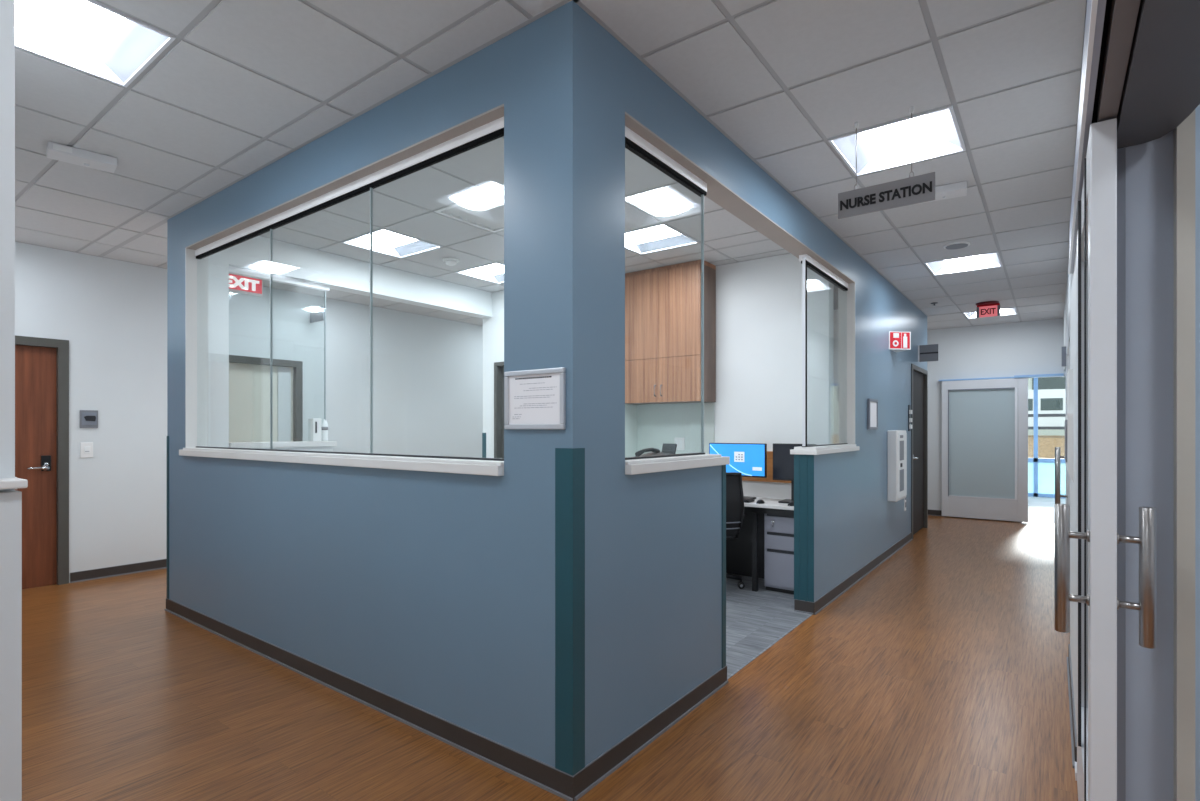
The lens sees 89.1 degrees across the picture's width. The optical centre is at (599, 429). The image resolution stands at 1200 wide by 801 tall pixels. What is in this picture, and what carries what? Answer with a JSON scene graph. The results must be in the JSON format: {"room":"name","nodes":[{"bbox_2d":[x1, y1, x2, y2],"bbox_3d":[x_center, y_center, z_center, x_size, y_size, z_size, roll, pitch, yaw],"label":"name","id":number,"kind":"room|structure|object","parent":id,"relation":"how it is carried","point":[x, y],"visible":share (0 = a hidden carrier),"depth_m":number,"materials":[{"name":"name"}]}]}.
{"room":"hospital corridor","nodes":[
{"label":"hospital corridor","id":0,"kind":"room"},
{"bbox_2d":[0,0,21,800],"bbox_3d":[-4.762,-0.213,1.128,5.295,3.150,4.520,0,0,37],"label":"wall","id":1,"kind":"structure","parent":0,"point":[10,499],"depth_m":1.38,"materials":[{"name":"white paint"}]},
{"bbox_2d":[0,477,27,488],"bbox_3d":[-2.931,0.125,-0.231,0.775,0.028,4.527,0,0,37],"label":"ledge","id":2,"kind":"object","parent":1,"relation":"on","point":[5,483],"visible":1,"depth_m":1.34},
{"bbox_2d":[15,242,482,582],"bbox_3d":[-3.161,-0.213,7.592,0.140,3.150,8.800,0,0,37],"label":"wall","id":3,"kind":"structure","parent":0,"point":[112,314],"depth_m":5.92,"materials":[{"name":"white paint"}]},
{"bbox_2d":[15,335,68,588],"bbox_3d":[-5.065,0.287,5.007,0.175,2.150,1.060,0,0,37],"label":"door","id":4,"kind":"structure","parent":3,"relation":"in","point":[41,364],"depth_m":5.29,"materials":[{"name":"brown wood"}]},
{"bbox_2d":[80,442,92,457],"bbox_3d":[-4.626,0.186,5.497,0.014,0.138,0.090,0,0,37],"label":"wall switch","id":5,"kind":"object","parent":3,"relation":"attached to","point":[86,448],"visible":1,"depth_m":5.49,"materials":[{"name":"white plastic"}]},
{"bbox_2d":[80,410,97,427],"bbox_3d":[-4.610,-0.093,5.504,0.030,0.160,0.130,0,0,37],"label":"card reader","id":6,"kind":"object","parent":3,"relation":"attached to","point":[88,418],"visible":1,"depth_m":5.50,"materials":[{"name":"grey plastic"}]},
{"bbox_2d":[70,559,166,582],"bbox_3d":[-2.940,1.317,7.758,0.016,0.091,8.270,0,0,37],"label":"baseboard","id":7,"kind":"structure","parent":3,"relation":"attached to","point":[79,576],"depth_m":5.67,"materials":[{"name":"rubber"}]},
{"bbox_2d":[229,355,302,442],"bbox_3d":[-3.810,0.287,6.710,0.152,2.150,1.010,0,0,37],"label":"door","id":8,"kind":"structure","parent":3,"relation":"in","point":[249,377],"depth_m":6.79,"materials":[{"name":"grey paint"}]},
{"bbox_2d":[309,306,323,322],"bbox_3d":[-3.280,-1.328,7.063,0.300,0.160,0.030,0,0,37],"label":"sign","id":9,"kind":"object","parent":3,"relation":"attached to","point":[315,314],"visible":0.93,"depth_m":7.05,"materials":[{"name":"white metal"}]},
{"bbox_2d":[208,236,491,451],"bbox_3d":[-2.231,-0.213,5.844,0.160,3.150,3.092,0,0,37],"label":"wall","id":10,"kind":"structure","parent":0,"point":[341,273],"depth_m":5.21,"materials":[{"name":"grey paint"}]},
{"bbox_2d":[167,436,168,598],"bbox_3d":[-3.231,0.661,4.609,0.039,1.222,0.064,0,0,37],"label":"guard","id":11,"kind":"object","parent":10,"relation":"attached to","point":[167,436],"visible":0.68,"depth_m":4.57,"materials":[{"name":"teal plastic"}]},
{"bbox_2d":[229,266,329,441],"bbox_3d":[-2.723,-0.599,5.183,0.060,1.398,0.860,0,0,37],"label":"window","id":12,"kind":"structure","parent":10,"relation":"in","point":[232,270],"depth_m":5.28,"materials":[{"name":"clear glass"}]},
{"bbox_2d":[229,441,336,447],"bbox_3d":[-2.715,0.130,5.194,0.220,0.045,0.882,0,0,37],"label":"ledge","id":13,"kind":"object","parent":10,"relation":"on","point":[296,443],"visible":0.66,"depth_m":5.10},
{"bbox_2d":[308,418,327,440],"bbox_3d":[-2.515,0.004,5.467,0.094,0.204,0.164,0,0,37],"label":"dispenser","id":14,"kind":"object","parent":13,"relation":"on","point":[317,430],"visible":0.93,"depth_m":5.42,"materials":[{"name":"white plastic"}]},
{"bbox_2d":[321,419,327,440],"bbox_3d":[-2.492,0.006,5.510,0.063,0.200,0.063,0,0,-20],"label":"bottle","id":15,"kind":"object","parent":14,"relation":"on","point":[324,425],"depth_m":5.49,"materials":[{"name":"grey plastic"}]},
{"bbox_2d":[167,0,583,766],"bbox_3d":[-1.639,-0.213,3.475,3.940,3.150,0.140,0,0,37],"label":"wall","id":16,"kind":"structure","parent":0,"point":[432,592],"depth_m":2.70,"materials":[{"name":"blue paint"}]},
{"bbox_2d":[179,448,503,475],"bbox_3d":[-1.662,0.159,3.486,3.270,0.056,0.190,0,0,37],"label":"window sill","id":17,"kind":"structure","parent":16,"relation":"attached to","point":[444,465],"depth_m":3.00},
{"bbox_2d":[185,104,503,460],"bbox_3d":[-1.639,-0.562,3.476,3.242,1.498,0.144,0,0,37],"label":"window","id":18,"kind":"structure","parent":16,"relation":"in","point":[491,131],"depth_m":3.59,"materials":[{"name":"clear glass"}]},
{"bbox_2d":[164,598,573,800],"bbox_3d":[-1.640,1.317,3.480,3.964,0.091,0.178,0,0,37],"label":"baseboard","id":19,"kind":"structure","parent":16,"relation":"attached to","point":[547,777],"depth_m":2.84,"materials":[{"name":"rubber"}]},
{"bbox_2d":[504,367,565,428],"bbox_3d":[-0.255,-0.115,2.348,0.310,0.230,0.014,0,0,37],"label":"frame","id":20,"kind":"object","parent":16,"relation":"attached to","point":[533,399],"visible":1,"depth_m":2.34,"materials":[{"name":"silver metal"}]},
{"bbox_2d":[555,448,584,775],"bbox_3d":[-0.112,0.671,2.291,0.085,1.202,0.072,0,0,37],"label":"guard","id":21,"kind":"object","parent":16,"relation":"attached to","point":[569,462],"visible":1,"depth_m":2.26,"materials":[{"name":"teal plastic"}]},
{"bbox_2d":[22,496,1077,800],"bbox_3d":[1.551,1.391,5.765,10.400,0.062,19.500,0,0,37],"label":"floor","id":22,"kind":"structure","parent":0,"point":[940,674],"depth_m":2.96,"materials":[{"name":"brown wood"}]},
{"bbox_2d":[726,472,744,588],"bbox_3d":[0.919,0.853,5.206,0.632,1.014,0.668,0,0,-3],"label":"office chair","id":23,"kind":"object","parent":22,"relation":"on","point":[735,515],"visible":0.22,"depth_m":4.93,"materials":[{"name":"black fabric"}]},
{"bbox_2d":[726,481,793,591],"bbox_3d":[1.383,0.918,5.359,1.055,0.883,0.548,0,0,37],"label":"desk","id":24,"kind":"object","parent":22,"relation":"on","point":[745,553],"visible":0.27,"depth_m":5.57,"materials":[{"name":"grey laminate"}]},
{"bbox_2d":[709,443,766,498],"bbox_3d":[1.247,0.371,5.449,0.535,0.499,0.190,0,0,37],"label":"monitor","id":25,"kind":"object","parent":24,"relation":"on","point":[750,459],"visible":0.73,"depth_m":5.35,"materials":[{"name":"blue plastic"}]},
{"bbox_2d":[744,498,754,502],"bbox_3d":[1.141,0.611,5.316,0.380,0.021,0.130,0,0,37],"label":"keyboard","id":26,"kind":"object","parent":24,"relation":"on","point":[745,500],"visible":0.18,"depth_m":5.19,"materials":[{"name":"black plastic"}]},
{"bbox_2d":[773,443,815,503],"bbox_3d":[1.658,0.370,5.155,0.360,0.501,0.190,0,0,37],"label":"monitor","id":27,"kind":"object","parent":24,"relation":"on","point":[783,461],"visible":0.48,"depth_m":5.15,"materials":[{"name":"black plastic"}]},
{"bbox_2d":[764,514,793,593],"bbox_3d":[1.646,1.032,5.173,0.396,0.654,0.396,0,0,37],"label":"drawer pedestal","id":28,"kind":"object","parent":22,"relation":"on","point":[778,529],"visible":0.59,"depth_m":5.07,"materials":[{"name":"grey paint"}]},
{"bbox_2d":[1075,762,1076,780],"bbox_3d":[0.703,1.347,0.785,0.058,0.030,4.100,0,0,37],"label":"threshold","id":29,"kind":"object","parent":22,"relation":"on","point":[1075,762],"visible":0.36,"depth_m":2.37,"materials":[{"name":"white metal"}]},
{"bbox_3d":[0.141,0.759,3.068,0.320,1.203,0.910,0,0,37],"label":"ledge","id":30,"kind":"object","parent":22,"relation":"on","visible":0},
{"bbox_2d":[635,443,676,456],"bbox_3d":[0.282,0.116,3.174,0.140,0.081,0.236,0,0,37],"label":"desk phone","id":31,"kind":"object","parent":30,"relation":"on","point":[667,449],"visible":0.75,"depth_m":3.21,"materials":[{"name":"black plastic"}]},
{"bbox_2d":[15,0,1085,329],"bbox_3d":[-0.760,-1.593,4.731,7.130,0.031,15.080,0,0,37],"label":"ceiling","id":32,"kind":"structure","parent":0,"point":[241,86],"depth_m":3.10,"materials":[{"name":"tile"}]},
{"bbox_2d":[47,141,116,172],"bbox_3d":[-2.961,-1.548,3.489,0.300,0.059,0.153,0,0,-45],"label":"emergency light","id":33,"kind":"object","parent":32,"relation":"attached to","point":[55,151],"visible":1,"depth_m":3.46,"materials":[{"name":"white plastic"}]},
{"bbox_2d":[15,0,175,87],"bbox_3d":[-2.123,-1.639,2.398,0.590,0.129,0.590,0,0,37],"label":"ceiling light","id":34,"kind":"object","parent":32,"relation":"attached to","point":[92,37],"visible":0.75,"depth_m":2.51,"materials":[{"name":"white plastic"}]},
{"bbox_2d":[229,273,262,296],"bbox_3d":[-3.536,-1.458,6.000,0.060,0.241,0.400,0,0,37],"label":"exit sign","id":35,"kind":"object","parent":32,"relation":"attached to","point":[239,284],"visible":0.71,"depth_m":6.01,"materials":[{"name":"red plastic"}]},
{"bbox_2d":[341,228,442,257],"bbox_3d":[-1.768,-1.639,5.201,0.590,0.129,0.590,0,0,37],"label":"ceiling light","id":36,"kind":"object","parent":32,"relation":"attached to","point":[385,241],"visible":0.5,"depth_m":5.28,"materials":[{"name":"white plastic"}]},
{"bbox_2d":[443,257,458,265],"bbox_3d":[-1.387,-1.553,5.671,0.150,0.052,0.150,0,0,37],"label":"smoke detector","id":37,"kind":"object","parent":32,"relation":"attached to","point":[450,261],"visible":1,"depth_m":5.63,"materials":[{"name":"white plastic"}]},
{"bbox_2d":[434,191,503,232],"bbox_3d":[-0.790,-1.607,4.472,0.590,0.064,0.590,0,0,37],"label":"ceiling light","id":38,"kind":"object","parent":32,"relation":"in","point":[485,211],"visible":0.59,"depth_m":4.44,"materials":[{"name":"white plastic"}]},
{"bbox_2d":[455,262,503,283],"bbox_3d":[-1.039,-1.639,6.180,0.590,0.129,0.590,0,0,37],"label":"ceiling light","id":39,"kind":"object","parent":32,"relation":"attached to","point":[492,272],"visible":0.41,"depth_m":6.23,"materials":[{"name":"white plastic"}]},
{"bbox_2d":[493,187,503,196],"bbox_3d":[-0.301,-1.639,4.108,0.590,0.129,0.590,0,0,37],"label":"ceiling light","id":40,"kind":"object","parent":32,"relation":"attached to","point":[500,191],"visible":0.04,"depth_m":4.07,"materials":[{"name":"white plastic"}]},
{"bbox_2d":[625,223,699,254],"bbox_3d":[0.428,-1.639,5.086,0.590,0.129,0.590,0,0,37],"label":"ceiling light","id":41,"kind":"object","parent":32,"relation":"attached to","point":[658,237],"visible":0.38,"depth_m":5.17,"materials":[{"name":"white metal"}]},
{"bbox_2d":[838,106,934,218],"bbox_3d":[1.427,-1.341,3.059,0.449,0.477,0.020,0,0,37],"label":"station sign","id":42,"kind":"object","parent":32,"relation":"hanging from","point":[920,188],"visible":1,"depth_m":3.04,"materials":[{"name":"grey plastic"}]},
{"bbox_2d":[828,105,965,175],"bbox_3d":[1.656,-1.639,3.386,0.590,0.129,0.590,0,0,37],"label":"ceiling light","id":43,"kind":"object","parent":32,"relation":"attached to","point":[936,133],"visible":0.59,"depth_m":3.43,"materials":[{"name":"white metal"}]},
{"bbox_2d":[918,181,966,203],"bbox_3d":[2.236,-1.548,4.006,0.300,0.059,0.153,0,0,31],"label":"emergency light","id":44,"kind":"object","parent":32,"relation":"attached to","point":[959,189],"visible":0.62,"depth_m":3.94,"materials":[{"name":"white plastic"}]},
{"bbox_2d":[943,242,969,249],"bbox_3d":[3.059,-1.573,5.228,0.200,0.012,0.200,0,0,37],"label":"ceiling speaker","id":45,"kind":"object","parent":32,"relation":"attached to","point":[956,245],"visible":1,"depth_m":5.20,"materials":[{"name":"white plastic"}]},
{"bbox_2d":[924,251,1002,275],"bbox_3d":[3.478,-1.639,5.832,0.590,0.129,0.590,0,0,37],"label":"ceiling light","id":46,"kind":"object","parent":32,"relation":"attached to","point":[991,259],"visible":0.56,"depth_m":5.93,"materials":[{"name":"white plastic"}]},
{"bbox_2d":[976,301,999,317],"bbox_3d":[4.843,-1.492,7.615,0.260,0.173,0.250,0,0,37],"label":"exit sign","id":47,"kind":"object","parent":32,"relation":"hanging from","point":[987,308],"visible":1,"depth_m":7.60,"materials":[{"name":"red plastic"}]},
{"bbox_2d":[963,307,1017,318],"bbox_3d":[5.300,-1.639,8.278,0.590,0.129,0.590,0,0,37],"label":"ceiling light","id":48,"kind":"object","parent":32,"relation":"attached to","point":[1011,310],"visible":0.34,"depth_m":8.40,"materials":[{"name":"white plastic"}]},
{"bbox_2d":[483,253,833,457],"bbox_3d":[0.343,-0.213,6.253,3.800,3.150,0.640,0,0,37],"label":"wall","id":49,"kind":"structure","parent":0,"point":[759,301],"depth_m":5.60,"materials":[{"name":"grey paint"}]},
{"bbox_2d":[482,433,485,457],"bbox_3d":[-1.332,0.656,7.137,0.064,1.232,0.064,0,0,37],"label":"guard","id":50,"kind":"object","parent":49,"relation":"attached to","point":[483,434],"visible":0.29,"depth_m":7.11,"materials":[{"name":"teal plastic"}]},
{"bbox_2d":[494,362,503,457],"bbox_3d":[-0.804,0.297,6.789,0.920,2.130,0.152,0,0,37],"label":"door","id":51,"kind":"structure","parent":49,"relation":"in","point":[498,366],"depth_m":7.00,"materials":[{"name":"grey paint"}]},
{"bbox_2d":[625,403,713,456],"bbox_3d":[0.609,0.202,5.987,0.895,0.920,0.470,0,0,37],"label":"backsplash","id":52,"kind":"structure","parent":49,"relation":"attached to","point":[653,425],"depth_m":6.21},
{"bbox_2d":[674,438,684,449],"bbox_3d":[0.797,0.144,6.113,0.115,0.125,0.012,0,0,37],"label":"wall outlet","id":53,"kind":"object","parent":52,"relation":"attached to","point":[680,442],"visible":0.8,"depth_m":6.10,"materials":[{"name":"white plastic"}]},
{"bbox_2d":[625,260,715,403],"bbox_3d":[0.653,-0.920,6.011,0.897,1.314,0.345,0,0,37],"label":"upper cabinet","id":54,"kind":"object","parent":49,"relation":"attached to","point":[663,304],"visible":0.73,"depth_m":5.84,"materials":[{"name":"brown wood"}]},
{"bbox_2d":[742,451,790,482],"bbox_3d":[1.534,0.339,5.562,1.055,0.277,0.043,0,0,37],"label":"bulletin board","id":55,"kind":"object","parent":49,"relation":"attached to","point":[769,478],"visible":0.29,"depth_m":5.54,"materials":[{"name":"beige laminate"}]},
{"bbox_2d":[584,11,926,765],"bbox_3d":[2.197,-0.213,5.444,0.140,3.150,7.742,0,0,37],"label":"wall","id":56,"kind":"structure","parent":0,"point":[653,541],"depth_m":2.73,"materials":[{"name":"blue paint"}]},
{"bbox_2d":[574,665,727,800],"bbox_3d":[0.241,1.317,2.805,0.156,0.091,1.311,0,0,37],"label":"baseboard","id":57,"kind":"structure","parent":56,"relation":"attached to","point":[596,771],"depth_m":2.61,"materials":[{"name":"rubber"}]},
{"bbox_2d":[625,126,706,459],"bbox_3d":[0.291,-0.586,2.906,0.055,1.434,0.850,0,0,37],"label":"window","id":58,"kind":"structure","parent":56,"relation":"in","point":[634,143],"depth_m":3.02,"materials":[{"name":"clear glass"},{"name":"dark plastic"},{"name":"white painted metal"}]},
{"bbox_2d":[625,454,729,474],"bbox_3d":[0.336,0.159,2.937,0.190,0.056,0.947,0,0,37],"label":"ledge","id":59,"kind":"object","parent":56,"relation":"on","point":[648,465],"visible":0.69,"depth_m":2.79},
{"bbox_2d":[722,465,725,667],"bbox_3d":[0.607,0.730,3.306,0.144,1.084,0.045,0,0,37],"label":"guard","id":60,"kind":"object","parent":56,"relation":"attached to","point":[723,466],"visible":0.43,"depth_m":3.26,"materials":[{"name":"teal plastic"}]},
{"bbox_2d":[625,112,854,446],"bbox_3d":[1.129,-0.562,4.010,0.144,1.498,3.623,0,0,37],"label":"window","id":61,"kind":"structure","parent":56,"relation":"in","point":[806,260],"depth_m":4.53,"materials":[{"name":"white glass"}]},
{"bbox_2d":[794,454,813,601],"bbox_3d":[1.514,0.730,4.528,0.148,1.084,0.008,0,0,37],"label":"guard","id":62,"kind":"object","parent":56,"relation":"attached to","point":[803,464],"visible":1,"depth_m":4.52,"materials":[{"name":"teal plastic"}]},
{"bbox_2d":[790,444,859,454],"bbox_3d":[1.869,0.159,5.004,0.200,0.056,1.220,0,0,37],"label":"ledge","id":63,"kind":"object","parent":56,"relation":"on","point":[816,450],"visible":0.95,"depth_m":4.64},
{"bbox_2d":[794,532,911,614],"bbox_3d":[2.655,1.317,6.046,0.156,0.091,3.821,0,0,37],"label":"baseboard","id":64,"kind":"structure","parent":56,"relation":"attached to","point":[815,607],"depth_m":5.17,"materials":[{"name":"rubber"}]},
{"bbox_2d":[867,398,877,429],"bbox_3d":[2.642,-0.145,5.906,0.022,0.295,0.350,0,0,37],"label":"sign holder","id":65,"kind":"object","parent":56,"relation":"attached to","point":[872,404],"visible":1,"depth_m":5.88,"materials":[{"name":"metal"}]},
{"bbox_2d":[887,430,906,501],"bbox_3d":[3.243,0.386,6.637,0.112,0.752,0.520,0,0,37],"label":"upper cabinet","id":66,"kind":"object","parent":56,"relation":"attached to","point":[896,439],"visible":1,"depth_m":6.45,"materials":[{"name":"white plastic"}]},
{"bbox_2d":[889,331,910,351],"bbox_3d":[3.276,-0.956,6.625,0.180,0.192,0.360,0,0,37],"label":"fire sign","id":67,"kind":"object","parent":56,"relation":"attached to","point":[899,341],"visible":1,"depth_m":6.55,"materials":[{"name":"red plastic"}]},
{"bbox_2d":[908,405,911,430],"bbox_3d":[3.714,-0.137,7.339,0.030,0.302,0.190,0,0,37],"label":"light switch","id":68,"kind":"object","parent":56,"relation":"attached to","point":[909,406],"visible":1,"depth_m":7.30,"materials":[{"name":"plastic"}]},
{"bbox_2d":[911,364,927,538],"bbox_3d":[4.157,0.275,8.038,0.185,2.175,1.150,0,0,37],"label":"door","id":69,"kind":"structure","parent":56,"relation":"in","point":[919,376],"depth_m":8.19,"materials":[{"name":"grey paint"}]},
{"bbox_2d":[918,344,937,361],"bbox_3d":[4.229,-0.983,7.860,0.232,0.214,0.030,0,0,37],"label":"sign","id":70,"kind":"object","parent":56,"relation":"attached to","point":[926,353],"visible":1,"depth_m":7.86,"materials":[{"name":"white metal"}]},
{"bbox_2d":[834,310,837,443],"bbox_3d":[3.727,-0.213,9.942,2.780,3.150,1.600,0,0,37],"label":"wall","id":71,"kind":"structure","parent":0,"point":[835,311],"depth_m":9.11,"materials":[{"name":"white paint"}]},
{"bbox_2d":[927,318,1065,521],"bbox_3d":[5.894,-0.213,9.252,6.800,3.150,0.120,0,0,37],"label":"wall","id":72,"kind":"structure","parent":0,"point":[1029,347],"depth_m":9.25,"materials":[{"name":"white paint"}]},
{"bbox_2d":[928,509,940,515],"bbox_3d":[4.241,1.317,10.398,2.780,0.091,0.016,0,0,37],"label":"baseboard","id":73,"kind":"structure","parent":72,"relation":"attached to","point":[930,512],"depth_m":9.62,"materials":[{"name":"rubber"}]},
{"bbox_2d":[938,373,1063,521],"bbox_3d":[5.964,0.287,9.131,1.557,2.150,0.230,0,0,37],"label":"door","id":74,"kind":"structure","parent":72,"relation":"in","point":[985,420],"depth_m":9.16,"materials":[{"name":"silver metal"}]},
{"bbox_2d":[1064,246,1076,731],"bbox_3d":[2.134,-0.213,2.576,0.195,3.150,15.080,0,0,37],"label":"wall","id":75,"kind":"structure","parent":0,"point":[1071,286],"depth_m":2.96,"materials":[{"name":"white paint"}]},
{"bbox_2d":[1055,309,1069,504],"bbox_3d":[3.425,0.256,4.482,0.131,2.188,2.120,0,0,37],"label":"door","id":76,"kind":"structure","parent":75,"relation":"in","point":[1057,449],"depth_m":4.87,"materials":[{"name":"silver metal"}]},
{"bbox_2d":[1062,346,1065,366],"bbox_3d":[4.712,-0.788,6.167,0.070,0.400,0.120,0,0,37],"label":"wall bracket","id":77,"kind":"object","parent":75,"relation":"attached to","point":[1063,348],"visible":0.36,"depth_m":6.17,"materials":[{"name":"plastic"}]},
{"bbox_2d":[1065,369,1072,480],"bbox_3d":[2.438,-0.018,3.172,0.029,0.560,0.500,0,0,37],"label":"dispenser","id":78,"kind":"object","parent":75,"relation":"attached to","point":[1069,417],"visible":0.95,"depth_m":2.98,"materials":[{"name":"white plastic"}]},
{"bbox_2d":[1067,644,1076,768],"bbox_3d":[4.261,1.317,5.542,0.052,0.091,7.780,0,0,37],"label":"baseboard","id":79,"kind":"structure","parent":75,"relation":"attached to","point":[1069,665],"depth_m":2.82,"materials":[{"name":"rubber"}]},
{"bbox_2d":[1054,118,1155,800],"bbox_3d":[1.535,0.303,1.899,0.192,2.093,1.080,0,0,37],"label":"door","id":80,"kind":"structure","parent":75,"relation":"in","point":[1097,537],"depth_m":1.48,"materials":[{"name":"silver metal"}]},
{"bbox_2d":[1068,0,1199,800],"bbox_3d":[1.024,-0.013,0.827,0.546,2.750,4.950,0,0,37],"label":"door frame","id":81,"kind":"structure","parent":75,"relation":"attached to","point":[1145,171],"depth_m":1.55,"materials":[{"name":"metal"}]},
{"bbox_2d":[1195,104,1199,800],"bbox_3d":[2.085,-0.013,1.228,1.323,2.750,0.060,0,0,37],"label":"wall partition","id":82,"kind":"structure","parent":0,"point":[1197,110],"depth_m":1.59,"materials":[{"name":"grey metal"}]},
{"bbox_3d":[8.094,-0.038,10.306,2.570,2.800,4.200,0,0,37],"label":"wall","id":83,"kind":"structure","parent":0,"visible":0},
{"bbox_2d":[1028,378,1065,497],"bbox_3d":[9.345,0.012,11.993,2.370,2.700,0.080,0,0,37],"label":"window","id":84,"kind":"structure","parent":83,"relation":"in","point":[1041,471],"depth_m":12.32,"materials":[{"name":"clear glass"}]},
{"label":"outside","id":85,"kind":"structure","parent":0,"visible":0},
{"bbox_2d":[1028,435,1064,458],"bbox_3d":[23.160,0.832,24.397,32.000,1.120,22.800,0,0,37],"label":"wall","id":86,"kind":"structure","parent":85,"point":[1047,444],"depth_m":19.49,"materials":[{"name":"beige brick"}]},
{"bbox_2d":[1028,389,1065,428],"bbox_3d":[16.194,-0.573,21.742,6.400,1.690,1.980,0,0,37],"label":"van","id":87,"kind":"object","parent":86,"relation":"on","point":[1051,402],"visible":0.13,"depth_m":21.09,"materials":[{"name":"white paint"}]},
{"bbox_2d":[1028,377,1065,435],"bbox_3d":[21.415,-1.883,28.751,18.400,4.310,4.700,0,0,37],"label":"building","id":88,"kind":"structure","parent":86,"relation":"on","point":[1044,382],"depth_m":27.36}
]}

